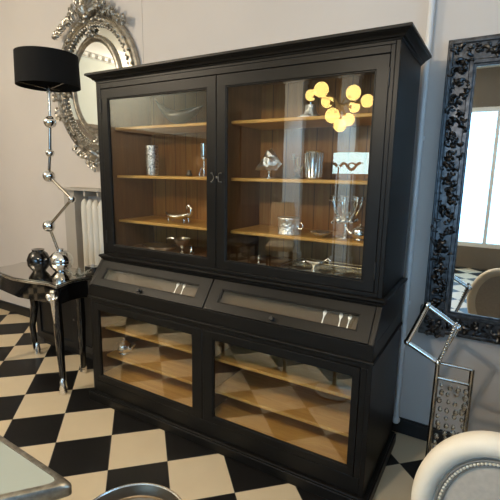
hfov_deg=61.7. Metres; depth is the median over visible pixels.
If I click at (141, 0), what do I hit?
trim
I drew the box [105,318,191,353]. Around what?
shelf
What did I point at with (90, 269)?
block
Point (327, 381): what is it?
shelf
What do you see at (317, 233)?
dish
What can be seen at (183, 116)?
bowl
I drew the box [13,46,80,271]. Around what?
table lamp
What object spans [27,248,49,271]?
vase
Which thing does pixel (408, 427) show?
baseboard
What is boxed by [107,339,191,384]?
shelf
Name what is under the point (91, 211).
radiator
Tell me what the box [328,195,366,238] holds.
candelabra
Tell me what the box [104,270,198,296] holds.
tray
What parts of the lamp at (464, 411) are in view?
arm, post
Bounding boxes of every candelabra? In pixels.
[291,154,304,178]
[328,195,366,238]
[360,154,368,179]
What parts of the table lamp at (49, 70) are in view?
lamp shade, rod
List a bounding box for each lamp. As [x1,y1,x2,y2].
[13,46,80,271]
[404,302,474,456]
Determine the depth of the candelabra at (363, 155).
2.29 m
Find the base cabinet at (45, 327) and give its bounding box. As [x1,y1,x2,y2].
[37,280,92,359]
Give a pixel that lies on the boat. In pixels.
(313, 263)
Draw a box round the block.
[85,264,97,274]
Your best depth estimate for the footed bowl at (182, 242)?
2.96 m
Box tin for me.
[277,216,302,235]
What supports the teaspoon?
on the display cabinet at (241, 365)
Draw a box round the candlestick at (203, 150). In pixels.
[196,143,206,176]
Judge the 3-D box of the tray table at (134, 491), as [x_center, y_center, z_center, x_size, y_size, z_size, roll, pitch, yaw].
[-0.412,1.179,1.462,0.399,0.503,0.399,7,12,30]
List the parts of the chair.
panel, bead trim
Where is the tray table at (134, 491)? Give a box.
[93,483,181,499]
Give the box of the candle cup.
[200,143,206,157]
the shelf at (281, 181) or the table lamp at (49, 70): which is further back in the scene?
the table lamp at (49, 70)
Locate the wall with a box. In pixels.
[0,0,499,432]
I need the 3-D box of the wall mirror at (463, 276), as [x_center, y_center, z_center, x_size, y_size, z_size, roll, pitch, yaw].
[1.549,-0.253,2.169,1.135,1.709,0.078,7,12,30]
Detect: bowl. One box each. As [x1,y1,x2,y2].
[155,100,202,123]
[166,237,190,253]
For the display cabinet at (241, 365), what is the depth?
2.53 m
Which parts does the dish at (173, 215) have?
dish, handle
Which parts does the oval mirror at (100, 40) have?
frame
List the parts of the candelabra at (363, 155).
arm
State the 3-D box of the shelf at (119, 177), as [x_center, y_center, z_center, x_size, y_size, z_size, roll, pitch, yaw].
[-0.468,-0.513,2.971,0.950,0.020,0.370,7,12,30]
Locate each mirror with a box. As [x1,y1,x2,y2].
[51,0,139,171]
[418,34,499,344]
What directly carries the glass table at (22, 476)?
on the floor
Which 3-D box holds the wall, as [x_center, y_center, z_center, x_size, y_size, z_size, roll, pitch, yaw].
[0.035,-0.665,3.114,7.700,3.550,0.100,7,12,30]
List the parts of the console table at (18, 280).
leg, panel, leg, leg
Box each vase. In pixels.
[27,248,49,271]
[145,145,158,175]
[305,150,323,178]
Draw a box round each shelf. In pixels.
[58,187,100,269]
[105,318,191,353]
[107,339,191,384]
[115,122,205,134]
[117,175,206,179]
[119,216,206,230]
[215,345,351,399]
[215,369,350,436]
[230,225,363,246]
[231,113,371,129]
[231,178,367,184]
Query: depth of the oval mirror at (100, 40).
3.73 m
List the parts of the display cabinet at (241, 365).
door, slanted lid, door, bead moulding, waist moulding, cornice, panel, door, slanted lid, door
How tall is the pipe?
3.465 m
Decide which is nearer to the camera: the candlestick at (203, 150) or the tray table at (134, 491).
the tray table at (134, 491)
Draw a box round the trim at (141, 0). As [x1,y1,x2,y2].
[141,0,143,63]
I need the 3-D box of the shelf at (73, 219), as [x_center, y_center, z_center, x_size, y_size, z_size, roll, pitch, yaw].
[-1.365,0.142,3.919,0.940,1.416,0.200,7,12,30]
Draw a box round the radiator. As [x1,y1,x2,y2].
[81,199,103,275]
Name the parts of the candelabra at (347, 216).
arm, arm, stem, arm, arm, arm, arm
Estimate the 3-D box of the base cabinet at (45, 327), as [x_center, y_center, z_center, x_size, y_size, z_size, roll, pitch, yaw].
[-1.495,0.631,3.849,1.280,0.684,0.255,7,12,30]
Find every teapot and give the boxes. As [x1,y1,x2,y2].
[116,338,134,354]
[345,224,363,240]
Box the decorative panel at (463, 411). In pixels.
[432,382,467,448]
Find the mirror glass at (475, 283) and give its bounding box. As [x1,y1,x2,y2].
[451,64,499,318]
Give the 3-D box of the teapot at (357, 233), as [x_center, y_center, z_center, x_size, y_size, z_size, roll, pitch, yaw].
[0.595,-0.099,2.279,0.096,0.093,0.140,-5,12,-29]
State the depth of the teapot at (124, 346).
3.12 m
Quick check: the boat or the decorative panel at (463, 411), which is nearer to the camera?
the decorative panel at (463, 411)
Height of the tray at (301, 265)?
0.032 m
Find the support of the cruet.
on the display cabinet at (241, 365)
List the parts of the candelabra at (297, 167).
arm, arm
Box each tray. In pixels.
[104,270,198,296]
[141,242,176,250]
[275,258,361,278]
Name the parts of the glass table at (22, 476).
glass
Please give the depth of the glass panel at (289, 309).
2.27 m
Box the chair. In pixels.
[411,431,499,499]
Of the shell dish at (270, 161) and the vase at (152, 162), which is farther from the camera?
the vase at (152, 162)
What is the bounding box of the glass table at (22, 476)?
[0,435,71,499]
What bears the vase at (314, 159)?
on the display cabinet at (241, 365)
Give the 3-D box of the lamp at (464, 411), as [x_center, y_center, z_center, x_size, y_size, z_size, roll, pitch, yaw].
[0.984,0.791,2.196,0.384,1.046,0.200,7,12,30]
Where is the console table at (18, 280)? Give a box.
[0,262,91,394]
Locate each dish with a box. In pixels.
[166,204,192,223]
[256,149,281,177]
[309,230,332,237]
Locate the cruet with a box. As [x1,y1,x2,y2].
[189,245,194,254]
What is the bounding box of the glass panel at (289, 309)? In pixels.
[220,291,358,329]
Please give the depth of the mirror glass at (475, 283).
2.35 m
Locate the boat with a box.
[303,258,330,269]
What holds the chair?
on the floor
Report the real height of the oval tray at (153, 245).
0.029 m
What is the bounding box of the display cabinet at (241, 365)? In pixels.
[84,22,431,499]
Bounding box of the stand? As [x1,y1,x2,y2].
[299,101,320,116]
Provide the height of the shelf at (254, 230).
0.020 m
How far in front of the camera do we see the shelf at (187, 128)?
2.94 m
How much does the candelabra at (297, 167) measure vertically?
0.144 m
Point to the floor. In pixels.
(98, 448)
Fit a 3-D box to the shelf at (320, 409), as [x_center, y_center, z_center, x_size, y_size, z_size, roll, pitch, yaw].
[0.318,0.908,2.646,0.963,0.020,0.530,7,12,30]
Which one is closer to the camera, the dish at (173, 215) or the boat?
the boat
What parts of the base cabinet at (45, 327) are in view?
door, door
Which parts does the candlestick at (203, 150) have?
stem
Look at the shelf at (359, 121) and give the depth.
2.42 m
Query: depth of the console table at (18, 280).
3.30 m
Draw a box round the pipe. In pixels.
[393,0,435,423]
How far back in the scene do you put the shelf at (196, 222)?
3.04 m
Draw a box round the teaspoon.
[338,313,342,325]
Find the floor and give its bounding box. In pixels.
[0,309,435,499]
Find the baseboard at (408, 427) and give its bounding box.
[0,300,450,444]
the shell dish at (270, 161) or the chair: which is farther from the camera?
the shell dish at (270, 161)

